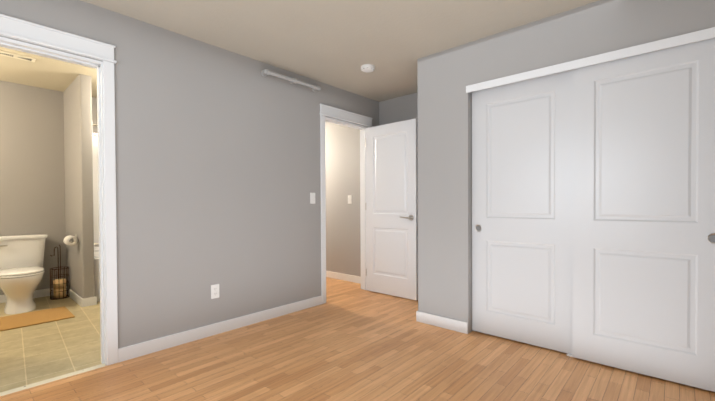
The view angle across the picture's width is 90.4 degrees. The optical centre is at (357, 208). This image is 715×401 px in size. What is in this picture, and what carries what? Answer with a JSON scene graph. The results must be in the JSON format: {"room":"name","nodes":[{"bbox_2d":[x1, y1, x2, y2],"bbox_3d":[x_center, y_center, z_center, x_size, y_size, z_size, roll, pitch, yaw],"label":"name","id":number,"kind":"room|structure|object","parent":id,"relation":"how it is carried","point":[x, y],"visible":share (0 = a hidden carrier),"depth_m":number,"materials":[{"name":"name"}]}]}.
{"room":"empty bedroom","nodes":[
{"label":"empty bedroom","id":0,"kind":"room"},
{"bbox_2d":[0,47,96,97],"bbox_3d":[-2.832,-1.464,3.356,2.730,0.080,3.980,0,1,42],"label":"ceiling","id":1,"kind":"structure","parent":0,"point":[48,73],"depth_m":3.72,"materials":[{"name":"white paint"}]},
{"bbox_2d":[0,50,35,61],"bbox_3d":[-3.172,-1.416,3.298,0.115,0.011,0.270,0,1,42],"label":"ceiling vent","id":2,"kind":"object","parent":1,"relation":"in","point":[17,56],"visible":0.98,"depth_m":3.29,"materials":[{"name":"beige"}]},
{"bbox_2d":[0,81,97,294],"bbox_3d":[-3.459,-0.196,4.621,0.120,2.480,5.000,0,1,42],"label":"wall","id":3,"kind":"structure","parent":0,"point":[32,183],"depth_m":4.17,"materials":[{"name":"grey paint"}]},
{"bbox_2d":[0,288,53,302],"bbox_3d":[-4.179,1.013,3.722,0.013,0.092,1.770,0,1,42],"label":"baseboard","id":4,"kind":"structure","parent":3,"relation":"attached to","point":[43,292],"depth_m":4.19,"materials":[{"name":"white wood"}]},
{"bbox_2d":[0,295,103,391],"bbox_3d":[-2.641,1.052,3.428,2.700,0.004,3.440,0,1,42],"label":"floor","id":5,"kind":"structure","parent":0,"point":[37,353],"depth_m":2.73,"materials":[{"name":"tile"}]},
{"bbox_2d":[0,234,47,313],"bbox_3d":[-3.606,0.675,3.750,0.543,0.753,0.782,-1,1,-45],"label":"toilet","id":6,"kind":"object","parent":5,"relation":"on","point":[22,270],"visible":1,"depth_m":3.73,"materials":[{"name":"white ceramic"}]},
{"bbox_2d":[0,306,74,331],"bbox_3d":[-3.193,1.049,3.301,0.515,0.012,0.815,0,1,42],"label":"bath mat","id":7,"kind":"object","parent":5,"relation":"on","point":[10,322],"visible":1,"depth_m":3.37,"materials":[{"name":"orange fabric"}]},
{"bbox_2d":[50,245,69,299],"bbox_3d":[-3.488,0.736,4.160,0.180,0.614,0.180,0,1,42],"label":"toilet paper stand","id":8,"kind":"object","parent":5,"relation":"on","point":[59,290],"visible":1,"depth_m":4.13,"materials":[{"name":"brown metal"}]},
{"bbox_2d":[92,120,99,301],"bbox_3d":[-2.711,0.028,4.752,0.817,2.020,1.529,0,1,42],"label":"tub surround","id":9,"kind":"object","parent":5,"relation":"on","point":[96,215],"visible":0.06,"depth_m":4.58,"materials":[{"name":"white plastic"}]},
{"bbox_2d":[63,74,94,297],"bbox_3d":[-3.234,-0.191,4.115,0.890,2.480,0.105,0,1,42],"label":"wall","id":10,"kind":"structure","parent":0,"point":[78,152],"depth_m":3.85,"materials":[{"name":"grey paint"}]},
{"bbox_2d":[63,235,77,245],"bbox_3d":[-3.122,0.343,3.872,0.198,0.106,0.122,0,1,42],"label":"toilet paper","id":11,"kind":"object","parent":10,"relation":"attached to","point":[74,241],"visible":1,"depth_m":3.82,"materials":[{"name":"white paper"}]},
{"bbox_2d":[66,286,84,306],"bbox_3d":[-3.253,1.004,4.073,0.877,0.092,0.013,0,1,42],"label":"baseboard","id":12,"kind":"structure","parent":10,"relation":"attached to","point":[81,301],"depth_m":3.95,"materials":[{"name":"white wood"}]},
{"bbox_2d":[0,0,378,348],"bbox_3d":[-1.383,-0.150,2.848,0.120,2.410,5.120,0,1,42],"label":"wall","id":13,"kind":"structure","parent":0,"point":[218,172],"depth_m":2.89,"materials":[{"name":"grey paint"}]},
{"bbox_2d":[0,14,117,365],"bbox_3d":[-2.000,-0.019,2.140,0.153,2.171,0.924,0,1,42],"label":"door frame","id":14,"kind":"structure","parent":13,"relation":"attached to","point":[25,31],"depth_m":2.40,"materials":[{"name":"white wood"}]},
{"bbox_2d":[211,284,218,298],"bbox_3d":[-1.189,0.692,2.972,0.010,0.116,0.072,0,1,42],"label":"outlet","id":15,"kind":"object","parent":13,"relation":"attached to","point":[215,291],"visible":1,"depth_m":2.97,"materials":[{"name":"white plastic"}]},
{"bbox_2d":[118,296,321,362],"bbox_3d":[-1.022,1.003,3.159,0.013,0.092,1.894,0,1,42],"label":"baseboard","id":16,"kind":"structure","parent":13,"relation":"attached to","point":[148,347],"depth_m":2.92,"materials":[{"name":"white wood"}]},
{"bbox_2d":[261,69,320,91],"bbox_3d":[-0.638,-1.268,3.525,0.078,0.060,0.684,0,1,42],"label":"rod","id":17,"kind":"object","parent":13,"relation":"attached to","point":[265,72],"visible":1,"depth_m":3.47,"materials":[{"name":"paint"}]},
{"bbox_2d":[310,193,314,203],"bbox_3d":[-0.473,-0.111,3.768,0.012,0.116,0.072,0,1,42],"label":"light switch","id":18,"kind":"object","parent":13,"relation":"attached to","point":[312,198],"visible":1,"depth_m":3.76,"materials":[{"name":"white plastic"}]},
{"bbox_2d":[319,104,372,303],"bbox_3d":[-0.156,-0.054,4.221,0.176,2.171,0.894,0,1,42],"label":"door frame","id":19,"kind":"structure","parent":13,"relation":"attached to","point":[336,113],"depth_m":4.12,"materials":[{"name":"white wood"}]},
{"bbox_2d":[365,119,417,299],"bbox_3d":[0.387,0.010,4.198,0.734,2.018,0.160,0,1,42],"label":"hall door","id":20,"kind":"structure","parent":13,"relation":"in","point":[391,206],"depth_m":4.15,"materials":[{"name":"white wood"}]},
{"bbox_2d":[81,0,598,101],"bbox_3d":[-0.938,-1.393,2.429,6.790,0.080,5.120,0,1,42],"label":"ceiling","id":21,"kind":"structure","parent":0,"point":[337,43],"depth_m":2.67,"materials":[{"name":"white paint"}]},
{"bbox_2d":[361,64,374,72],"bbox_3d":[0.100,-1.351,3.434,0.140,0.038,0.140,0,1,42],"label":"smoke detector","id":22,"kind":"object","parent":21,"relation":"attached to","point":[367,68],"visible":1,"depth_m":3.39,"materials":[{"name":"white plastic"}]},
{"bbox_2d":[0,277,714,400],"bbox_3d":[-0.925,1.087,2.460,6.790,0.060,5.120,0,1,42],"label":"floor","id":23,"kind":"structure","parent":0,"point":[349,341],"depth_m":2.33,"materials":[{"name":"brown wood"}]},
{"bbox_2d":[0,363,105,395],"bbox_3d":[-1.966,1.062,2.129,0.046,0.008,0.758,0,1,42],"label":"threshold","id":24,"kind":"object","parent":23,"relation":"on","point":[49,380],"depth_m":2.19,"materials":[{"name":"beige"}]},
{"bbox_2d":[325,92,417,276],"bbox_3d":[0.734,-0.179,4.309,6.790,2.410,0.120,0,1,42],"label":"wall","id":25,"kind":"structure","parent":0,"point":[342,177],"depth_m":5.03,"materials":[{"name":"grey paint"}]},
{"bbox_2d":[326,271,360,283],"bbox_3d":[-0.774,0.972,5.585,2.610,0.092,0.013,0,1,42],"label":"baseboard","id":26,"kind":"structure","parent":25,"relation":"attached to","point":[357,279],"depth_m":5.06,"materials":[{"name":"white wood"}]},
{"bbox_2d":[348,195,351,203],"bbox_3d":[-0.111,-0.128,4.977,0.072,0.116,0.012,0,1,42],"label":"light switch","id":27,"kind":"object","parent":25,"relation":"attached to","point":[349,199],"visible":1,"depth_m":4.97,"materials":[{"name":"white plastic"}]},
{"bbox_2d":[417,0,714,333],"bbox_3d":[1.651,-0.161,2.367,2.835,2.410,0.115,0,1,42],"label":"wall","id":28,"kind":"structure","parent":0,"point":[446,77],"depth_m":2.97,"materials":[{"name":"grey paint"}]},
{"bbox_2d":[418,311,467,333],"bbox_3d":[0.742,0.994,3.113,0.466,0.092,0.013,0,1,42],"label":"baseboard","id":29,"kind":"structure","parent":28,"relation":"attached to","point":[443,322],"depth_m":3.10,"materials":[{"name":"white wood"}]},
{"bbox_2d":[472,69,572,353],"bbox_3d":[1.255,0.024,2.756,0.750,2.012,0.042,0,1,42],"label":"closet door","id":30,"kind":"structure","parent":28,"relation":"in","point":[522,205],"depth_m":2.71,"materials":[{"name":"white wood"}]},
{"bbox_2d":[466,27,714,92],"bbox_3d":[1.502,-0.982,2.466,1.529,0.056,0.114,0,1,42],"label":"valance","id":31,"kind":"object","parent":28,"relation":"attached to","point":[692,37],"visible":1,"depth_m":2.31,"materials":[{"name":"white wood"}]},
{"bbox_2d":[572,38,714,391],"bbox_3d":[1.782,0.028,2.224,0.750,2.012,0.042,0,1,42],"label":"closet door","id":32,"kind":"structure","parent":28,"relation":"in","point":[643,291],"depth_m":2.19,"materials":[{"name":"white wood"}]}
]}

